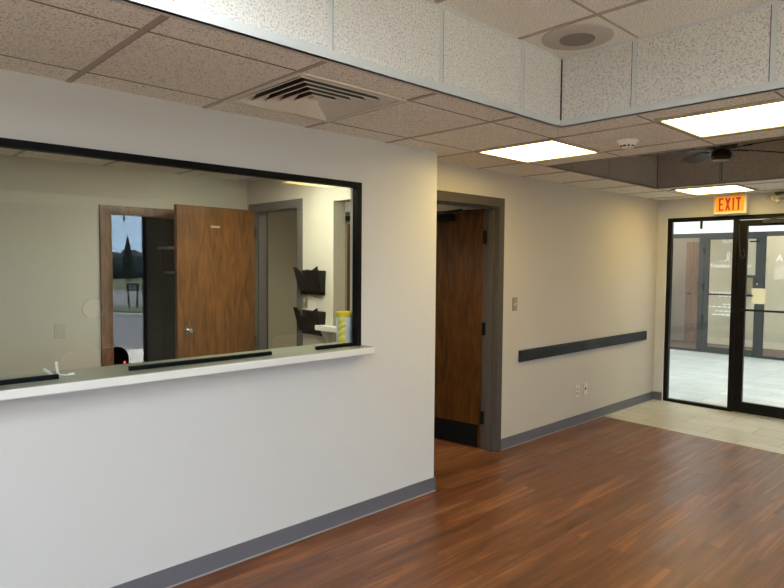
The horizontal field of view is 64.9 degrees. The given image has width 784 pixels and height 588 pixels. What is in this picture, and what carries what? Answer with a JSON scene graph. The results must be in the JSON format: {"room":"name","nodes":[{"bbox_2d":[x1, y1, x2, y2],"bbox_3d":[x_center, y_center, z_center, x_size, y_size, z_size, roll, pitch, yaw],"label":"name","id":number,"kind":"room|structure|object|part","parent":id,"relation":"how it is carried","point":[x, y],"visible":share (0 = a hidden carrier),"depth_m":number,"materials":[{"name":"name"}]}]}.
{"room":"medical waiting room","nodes":[
{"label":"medical waiting room","id":0,"kind":"room"},
{"bbox_2d":[0,154,246,376],"bbox_3d":[-3.434,0.005,3.922,5.595,2.700,0.120,-2,4,-43],"label":"wall","id":1,"kind":"structure","parent":0,"point":[50,238],"depth_m":4.69,"materials":[{"name":"beige paint"}]},
{"bbox_2d":[54,323,65,338],"bbox_3d":[-2.532,0.283,4.703,0.080,0.118,0.008,-2,4,-43],"label":"light switch","id":2,"kind":"object","parent":1,"relation":"attached to","point":[60,328],"visible":1,"depth_m":4.70,"materials":[{"name":"beige plastic"}]},
{"bbox_2d":[99,205,173,365],"bbox_3d":[-1.983,0.288,5.299,1.021,2.020,0.140,-2,4,-43],"label":"door frame","id":3,"kind":"structure","parent":1,"relation":"attached to","point":[106,212],"depth_m":4.92,"materials":[{"name":"brown wood"}]},
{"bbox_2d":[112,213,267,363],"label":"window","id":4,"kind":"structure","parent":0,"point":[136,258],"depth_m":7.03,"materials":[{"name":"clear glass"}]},
{"bbox_2d":[0,69,436,587],"bbox_3d":[-1.811,0.099,2.295,5.714,2.700,0.100,-2,4,-43],"label":"wall","id":5,"kind":"structure","parent":0,"point":[107,487],"depth_m":3.12,"materials":[{"name":"grey paint"}]},
{"bbox_2d":[0,137,361,385],"bbox_3d":[-1.195,-0.140,2.815,2.737,0.986,0.047,-2,4,-43],"label":"window","id":6,"kind":"structure","parent":5,"relation":"in","point":[4,142],"depth_m":3.12,"materials":[{"name":"black metal"}]},
{"bbox_3d":[-1.200,-0.134,2.819,2.695,0.958,0.006,-2,4,-43],"label":"glass pane","id":7,"kind":"part","parent":6,"relation":"part of","materials":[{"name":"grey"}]},
{"bbox_2d":[0,342,374,400],"bbox_3d":[-1.277,0.374,2.841,2.924,0.040,0.325,-2,4,-43],"label":"countertop","id":8,"kind":"structure","parent":5,"relation":"attached to","point":[113,375],"depth_m":2.90,"materials":[{"name":"white laminate"}]},
{"bbox_2d":[43,361,73,375],"bbox_3d":[-1.452,0.326,2.684,0.123,0.066,0.019,-1,3,-34],"label":"cord","id":9,"kind":"object","parent":8,"relation":"on","point":[56,362],"visible":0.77,"depth_m":2.67,"materials":[{"name":"white plastic"}]},
{"bbox_2d":[336,311,351,343],"bbox_3d":[-0.297,0.209,3.801,0.098,0.208,0.098,-2,4,-43],"label":"wipes canister","id":10,"kind":"object","parent":8,"relation":"on","point":[343,318],"visible":0.82,"depth_m":3.76,"materials":[{"name":"yellow plastic"}]},
{"bbox_3d":[-0.297,0.121,3.797,0.098,0.032,0.098,-2,4,-43],"label":"lid","id":11,"kind":"part","parent":10,"relation":"part of","materials":[{"name":"yellow plastic"}]},
{"bbox_2d":[111,477,435,587],"bbox_3d":[-1.864,1.396,2.415,5.728,0.095,0.266,-2,4,-43],"label":"baseboard","id":12,"kind":"structure","parent":5,"relation":"attached to","point":[184,572],"depth_m":3.38,"materials":[{"name":"grey plastic"}]},
{"bbox_2d":[247,178,349,344],"bbox_3d":[-0.605,-0.031,5.088,0.119,2.700,2.305,-2,4,-43],"label":"wall","id":13,"kind":"structure","parent":0,"point":[323,205],"depth_m":4.95,"materials":[{"name":"beige paint"}]},
{"bbox_2d":[174,198,302,358],"bbox_3d":[-1.284,0.252,5.240,0.942,2.108,0.845,-2,4,-43],"label":"door","id":14,"kind":"structure","parent":13,"relation":"in","point":[220,253],"depth_m":5.33,"materials":[{"name":"brown wood"}]},
{"bbox_3d":[-1.674,0.305,5.109,0.072,0.060,0.060,3,4,41],"label":"knob","id":15,"kind":"part","parent":14,"relation":"part of","materials":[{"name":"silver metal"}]},
{"bbox_3d":[-1.524,0.272,5.366,0.044,2.037,0.765,3,4,41],"label":"panel","id":16,"kind":"part","parent":14,"relation":"part of","materials":[{"name":"brown wood"}]},
{"bbox_3d":[-0.995,0.241,5.512,0.147,2.108,0.845,-2,4,-43],"label":"frame","id":17,"kind":"part","parent":14,"relation":"part of","materials":[{"name":"grey metal"}]},
{"bbox_2d":[302,294,307,307],"bbox_3d":[-0.728,0.054,5.122,0.018,0.115,0.070,-2,4,-43],"label":"light switch","id":18,"kind":"object","parent":13,"relation":"attached to","point":[304,296],"visible":0.89,"depth_m":5.12,"materials":[{"name":"beige plastic"}]},
{"bbox_2d":[293,266,325,295],"bbox_3d":[-0.672,-0.110,5.003,0.091,0.235,0.336,-2,4,-43],"label":"pocket","id":19,"kind":"object","parent":13,"relation":"attached to","point":[312,282],"visible":1,"depth_m":4.96,"materials":[{"name":"black plastic"}]},
{"bbox_3d":[-0.641,-0.094,5.033,0.006,0.200,0.310,-2,4,-43],"label":"plate","id":20,"kind":"part","parent":19,"relation":"part of","materials":[{"name":"black plastic"}]},
{"bbox_3d":[-0.563,-0.099,4.894,0.082,0.165,0.019,-2,4,-43],"label":"plate","id":21,"kind":"part","parent":19,"relation":"part of","materials":[{"name":"black plastic"}]},
{"bbox_2d":[293,307,325,335],"bbox_3d":[-0.675,0.219,5.019,0.091,0.235,0.336,-2,4,-43],"label":"pocket","id":22,"kind":"object","parent":13,"relation":"attached to","point":[306,322],"visible":0.92,"depth_m":5.00,"materials":[{"name":"black plastic"}]},
{"bbox_3d":[-0.644,0.236,5.049,0.006,0.200,0.310,-2,4,-43],"label":"plate","id":23,"kind":"part","parent":22,"relation":"part of","materials":[{"name":"black plastic"}]},
{"bbox_3d":[-0.565,0.231,4.910,0.082,0.165,0.019,-2,4,-43],"label":"plate","id":24,"kind":"part","parent":22,"relation":"part of","materials":[{"name":"black plastic"}]},
{"bbox_2d":[315,325,335,342],"bbox_3d":[-0.494,0.327,4.842,0.076,0.150,0.275,-2,4,-43],"label":"wall shelf","id":25,"kind":"object","parent":13,"relation":"attached to","point":[324,329],"visible":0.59,"depth_m":4.86,"materials":[{"name":"white laminate"}]},
{"bbox_2d":[268,204,479,348],"bbox_3d":[-0.475,0.103,6.130,1.120,2.330,3.063,-2,4,-43],"label":"wall","id":26,"kind":"structure","parent":0,"point":[282,226],"depth_m":7.29,"materials":[{"name":"beige paint"}]},
{"bbox_2d":[345,216,349,310],"bbox_3d":[-0.160,0.210,6.492,0.170,2.085,0.920,-2,4,-43],"label":"door","id":27,"kind":"structure","parent":26,"relation":"in","point":[347,218],"depth_m":6.76,"materials":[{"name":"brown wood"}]},
{"bbox_3d":[-0.139,0.252,6.508,0.120,2.000,0.912,-2,4,-43],"label":"frame","id":28,"kind":"part","parent":27,"relation":"part of","materials":[{"name":"grey wood"}]},
{"bbox_2d":[345,202,349,212],"bbox_3d":[-0.480,-0.954,6.687,0.059,0.135,0.160,-2,4,-43],"label":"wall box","id":29,"kind":"object","parent":26,"relation":"attached to","point":[347,204],"visible":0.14,"depth_m":6.64,"materials":[{"name":"white plastic"}]},
{"bbox_2d":[0,0,783,199],"bbox_3d":[1.250,-0.861,1.884,10.168,0.054,9.200,-2,4,-43],"label":"ceiling","id":30,"kind":"structure","parent":0,"point":[106,44],"depth_m":2.69,"materials":[{"name":"tile"}]},
{"bbox_2d":[224,72,407,122],"bbox_3d":[-0.355,-0.986,2.855,0.607,0.186,0.607,-2,4,-43],"label":"ceiling vent","id":31,"kind":"object","parent":30,"relation":"in","point":[304,95],"visible":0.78,"depth_m":2.86,"materials":[{"name":"beige metal"}]},
{"bbox_2d":[474,138,602,162],"bbox_3d":[0.970,-0.943,4.083,0.600,0.014,0.600,-2,4,-43],"label":"recessed light","id":32,"kind":"object","parent":30,"relation":"in","point":[549,148],"visible":1,"depth_m":4.05,"materials":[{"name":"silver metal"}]},
{"bbox_2d":[617,138,638,148],"bbox_3d":[1.427,-0.905,3.733,0.124,0.048,0.124,-2,4,-43],"label":"smoke detector","id":33,"kind":"object","parent":30,"relation":"attached to","point":[630,143],"visible":1,"depth_m":3.70,"materials":[{"name":"white plastic"}]},
{"bbox_2d":[671,184,757,194],"bbox_3d":[3.168,-1.025,6.058,0.600,0.014,0.600,-2,4,-43],"label":"recessed light","id":34,"kind":"object","parent":30,"relation":"in","point":[726,188],"visible":1,"depth_m":6.02,"materials":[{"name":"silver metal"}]},
{"bbox_2d":[677,186,749,193],"bbox_3d":[3.168,-1.026,6.058,0.554,0.007,0.554,-2,4,-43],"label":"diffuser","id":35,"kind":"object","parent":34,"relation":"attached to","point":[702,189],"depth_m":6.03,"materials":[{"name":"white plastic"}]},
{"bbox_2d":[654,98,783,137],"bbox_3d":[1.772,-0.891,3.161,0.600,0.014,0.600,-2,4,-43],"label":"recessed light","id":36,"kind":"object","parent":30,"relation":"in","point":[767,114],"visible":1,"depth_m":3.15,"materials":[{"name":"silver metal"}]},
{"bbox_2d":[171,340,783,587],"bbox_3d":[3.110,1.359,5.505,17.200,0.060,10.800,-2,4,-43],"label":"floor","id":37,"kind":"structure","parent":0,"point":[602,502],"depth_m":3.90,"materials":[{"name":"red laminate"}]},
{"bbox_2d":[157,226,174,359],"bbox_3d":[-2.201,0.256,6.608,0.520,1.950,0.290,-2,4,-43],"label":"shelf unit","id":38,"kind":"object","parent":37,"relation":"on","point":[168,268],"visible":0.16,"depth_m":6.59,"materials":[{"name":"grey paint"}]},
{"bbox_2d":[437,161,658,438],"bbox_3d":[1.605,-0.054,5.891,4.196,2.700,0.130,-2,4,-43],"label":"wall","id":39,"kind":"structure","parent":0,"point":[580,263],"depth_m":5.89,"materials":[{"name":"beige paint"}]},
{"bbox_2d":[434,190,504,452],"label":"door","id":40,"kind":"structure","parent":39,"relation":"in","point":[469,243],"depth_m":5.28,"materials":[{"name":"brown wood"}]},
{"bbox_3d":[0.397,1.200,5.537,0.840,0.188,0.002,3,4,37],"label":"kick plate","id":41,"kind":"part","parent":40,"relation":"part of","materials":[{"name":"black metal"}]},
{"bbox_3d":[0.418,0.282,5.509,0.900,2.032,0.044,3,4,37],"label":"panel","id":42,"kind":"part","parent":40,"relation":"part of","materials":[{"name":"brown wood"}]},
{"bbox_2d":[512,297,516,310],"bbox_3d":[1.056,0.086,5.276,0.070,0.115,0.018,-2,4,-43],"label":"light switch","id":43,"kind":"object","parent":39,"relation":"attached to","point":[514,299],"visible":1,"depth_m":5.27,"materials":[{"name":"beige plastic"}]},
{"bbox_2d":[575,385,578,396],"bbox_3d":[1.823,0.955,6.058,0.070,0.115,0.010,-2,4,-43],"label":"wall outlet","id":44,"kind":"object","parent":39,"relation":"attached to","point":[576,386],"visible":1,"depth_m":6.05,"materials":[{"name":"beige plastic"}]},
{"bbox_2d":[501,391,653,450],"bbox_3d":[1.997,1.236,6.237,2.985,0.095,0.014,-2,4,-43],"label":"baseboard","id":45,"kind":"structure","parent":39,"relation":"attached to","point":[520,438],"depth_m":5.99,"materials":[{"name":"grey plastic"}]},
{"bbox_2d":[518,331,646,361],"bbox_3d":[2.003,0.506,6.193,2.475,0.100,0.024,-2,4,-43],"label":"rail","id":46,"kind":"object","parent":39,"relation":"attached to","point":[572,347],"visible":1,"depth_m":6.00,"materials":[{"name":"plastic"}]},
{"bbox_2d":[583,383,586,394],"bbox_3d":[1.934,0.946,6.164,0.070,0.115,0.008,-2,4,-43],"label":"wall jack","id":47,"kind":"object","parent":39,"relation":"attached to","point":[584,384],"visible":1,"depth_m":6.15,"materials":[{"name":"beige plastic"}]},
{"bbox_2d":[432,0,778,56],"bbox_3d":[0.527,-1.168,0.399,4.840,0.064,3.951,-2,4,-43],"label":"ceiling","id":48,"kind":"structure","parent":0,"point":[528,21],"depth_m":2.76,"materials":[{"name":"tile"}]},
{"bbox_2d":[112,0,783,128],"bbox_3d":[0.525,-0.953,0.409,4.684,0.375,3.795,-2,4,-43],"label":"fascia","id":49,"kind":"object","parent":48,"relation":"attached to","point":[427,45],"visible":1,"depth_m":2.75,"materials":[{"name":"white tile"}]},
{"bbox_2d":[541,24,613,49],"bbox_3d":[0.916,-1.262,3.049,0.344,0.016,0.344,-2,4,-43],"label":"ceiling speaker","id":50,"kind":"object","parent":48,"relation":"attached to","point":[578,36],"visible":1,"depth_m":3.01,"materials":[{"name":"beige metal"}]},
{"bbox_2d":[559,33,594,45],"bbox_3d":[0.916,-1.256,3.050,0.172,0.006,0.172,-2,4,-43],"label":"grille","id":51,"kind":"object","parent":50,"relation":"attached to","point":[569,39],"depth_m":3.03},
{"bbox_2d":[670,238,698,340],"bbox_3d":[5.766,-0.269,13.346,0.120,2.450,1.740,-2,4,-43],"label":"wall","id":52,"kind":"structure","parent":0,"point":[679,244],"depth_m":12.97,"materials":[{"name":"beige paint"}]},
{"bbox_2d":[653,192,783,392],"bbox_3d":[5.401,0.028,4.846,0.120,2.700,6.607,-2,4,-43],"label":"wall","id":53,"kind":"structure","parent":0,"point":[761,203],"depth_m":7.11,"materials":[{"name":"grey paint"}]},
{"bbox_2d":[653,391,661,400],"bbox_3d":[3.110,1.195,7.221,0.014,0.095,0.093,-2,4,-43],"label":"baseboard","id":54,"kind":"structure","parent":53,"relation":"attached to","point":[656,395],"depth_m":7.22,"materials":[{"name":"grey plastic"}]},
{"bbox_2d":[662,213,783,411],"bbox_3d":[3.794,0.217,6.522,0.074,2.130,1.830,-2,4,-43],"label":"window","id":55,"kind":"structure","parent":53,"relation":"in","point":[670,222],"depth_m":6.86,"materials":[{"name":"black metal"}]},
{"bbox_2d":[713,193,749,214],"bbox_3d":[3.601,-0.950,6.541,0.110,0.202,0.324,-2,4,-43],"label":"exit sign","id":56,"kind":"object","parent":53,"relation":"attached to","point":[733,203],"visible":1,"depth_m":6.49,"materials":[{"name":"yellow plastic"}]},
{"bbox_2d":[732,216,783,418],"bbox_3d":[4.007,0.248,6.226,0.171,2.084,1.006,-2,4,-43],"label":"door","id":57,"kind":"structure","parent":53,"relation":"in","point":[738,405],"depth_m":6.57,"materials":[{"name":"black metal"}]},
{"bbox_3d":[3.716,-0.556,6.540,0.020,0.370,0.077,-2,4,-43],"label":"chain","id":58,"kind":"part","parent":57,"relation":"part of","materials":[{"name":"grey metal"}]},
{"bbox_2d":[771,192,783,203],"bbox_3d":[3.910,-0.969,6.213,0.112,0.124,0.142,-2,4,-43],"label":"emergency light","id":59,"kind":"object","parent":53,"relation":"attached to","point":[778,200],"visible":1,"depth_m":6.19,"materials":[{"name":"grey plastic"}]},
{"bbox_2d":[674,218,783,233],"bbox_3d":[7.585,-0.325,9.234,0.120,3.000,10.200,-2,4,-43],"label":"wall","id":60,"kind":"structure","parent":0,"point":[725,226],"depth_m":11.03,"materials":[{"name":"white paint"}]},
{"bbox_2d":[670,231,783,360],"bbox_3d":[6.529,0.031,10.323,0.060,2.165,3.800,-2,4,-43],"label":"window","id":61,"kind":"structure","parent":60,"relation":"in","point":[764,234],"depth_m":10.89,"materials":[{"name":"grey metal"}]},
{"bbox_2d":[701,236,760,356],"bbox_3d":[5.965,0.034,10.891,0.080,2.073,0.925,-2,4,-43],"label":"door","id":62,"kind":"structure","parent":61,"relation":"attached to","point":[706,250],"depth_m":11.05,"materials":[{"name":"grey metal"}]},
{"bbox_2d":[708,292,730,315],"bbox_3d":[5.893,0.172,10.990,0.002,0.413,0.469,-2,4,-43],"label":"print","id":63,"kind":"object","parent":62,"relation":"attached to","point":[708,292],"depth_m":11.01,"materials":[{"name":"white plastic"}]},
{"bbox_2d":[751,288,765,303],"bbox_3d":[6.270,0.038,10.544,0.002,0.265,0.213,-2,4,-43],"label":"paper notice","id":64,"kind":"object","parent":61,"relation":"attached to","point":[759,295],"visible":1,"depth_m":10.54,"materials":[{"name":"beige paper"}]},
{"bbox_2d":[774,267,783,278],"bbox_3d":[6.518,-0.349,10.307,0.002,0.205,0.225,-2,4,-43],"label":"paper notice","id":65,"kind":"object","parent":61,"relation":"attached to","point":[778,271],"visible":1,"depth_m":10.34,"materials":[{"name":"beige paper"}]},
{"bbox_2d":[707,236,783,342],"bbox_3d":[7.073,-0.228,11.237,1.920,2.600,6.600,-2,4,-43],"label":"wall","id":66,"kind":"structure","parent":0,"point":[720,277],"depth_m":11.99,"materials":[{"name":"beige paint"}]},
{"bbox_2d":[684,242,698,341],"bbox_3d":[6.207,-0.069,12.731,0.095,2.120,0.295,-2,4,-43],"label":"door","id":67,"kind":"structure","parent":66,"relation":"in","point":[692,257],"depth_m":12.76,"materials":[{"name":"brown wood"}]},
{"bbox_2d":[707,337,783,349],"bbox_3d":[7.649,1.010,11.302,0.025,0.130,3.800,-2,4,-43],"label":"baseboard","id":68,"kind":"structure","parent":66,"relation":"attached to","point":[714,340],"depth_m":12.02,"materials":[{"name":"beige"}]},
{"bbox_2d":[746,275,754,296],"bbox_3d":[6.907,-0.159,12.027,0.030,0.420,0.340,-2,4,-43],"label":"picture","id":69,"kind":"object","parent":66,"relation":"attached to","point":[750,278],"visible":0.2,"depth_m":11.97,"materials":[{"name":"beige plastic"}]},
{"bbox_2d":[746,278,752,293],"bbox_3d":[6.911,-0.159,12.031,0.016,0.322,0.242,-2,4,-43],"label":"print","id":70,"kind":"object","parent":69,"relation":"attached to","point":[749,280],"depth_m":11.98,"materials":[{"name":"beige paper"}]},
{"bbox_3d":[2.513,-1.370,4.704,2.110,0.060,1.985,-2,4,-43],"label":"ceiling","id":71,"kind":"structure","parent":0,"visible":0},
{"bbox_2d":[545,136,783,188],"bbox_3d":[2.512,-1.152,4.715,1.954,0.375,1.829,-2,4,-43],"label":"fascia","id":72,"kind":"object","parent":71,"relation":"attached to","point":[657,171],"visible":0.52,"depth_m":5.52,"materials":[{"name":"brown tile"}]},
{"bbox_2d":[640,139,783,180],"bbox_3d":[2.559,-1.115,4.769,1.241,0.455,1.251,-2,4,-43],"label":"ceiling fan","id":73,"kind":"object","parent":71,"relation":"hanging from","point":[721,153],"visible":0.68,"depth_m":4.83,"materials":[{"name":"brown metal"}]},
{"bbox_3d":[2.174,-1.145,4.965,0.470,0.033,0.139,2,3,22],"label":"blade","id":74,"kind":"part","parent":73,"relation":"part of","materials":[{"name":"brown wood"}]},
{"bbox_3d":[2.596,-1.155,5.232,0.139,0.033,0.470,1,3,4],"label":"blade","id":75,"kind":"part","parent":73,"relation":"part of","materials":[{"name":"brown wood"}]},
{"bbox_3d":[2.569,-1.167,4.807,0.230,0.105,0.230,-2,4,-43],"label":"motor","id":76,"kind":"part","parent":73,"relation":"part of","materials":[{"name":"brown metal"}]},
{"bbox_3d":[2.981,-1.136,4.914,0.470,0.033,0.139,0,3,-14],"label":"blade","id":77,"kind":"part","parent":73,"relation":"part of","materials":[{"name":"brown wood"}]},
{"bbox_3d":[2.796,-1.114,4.450,0.139,0.033,0.470,-1,3,-32],"label":"blade","id":78,"kind":"part","parent":73,"relation":"part of","materials":[{"name":"brown wood"}]}
]}

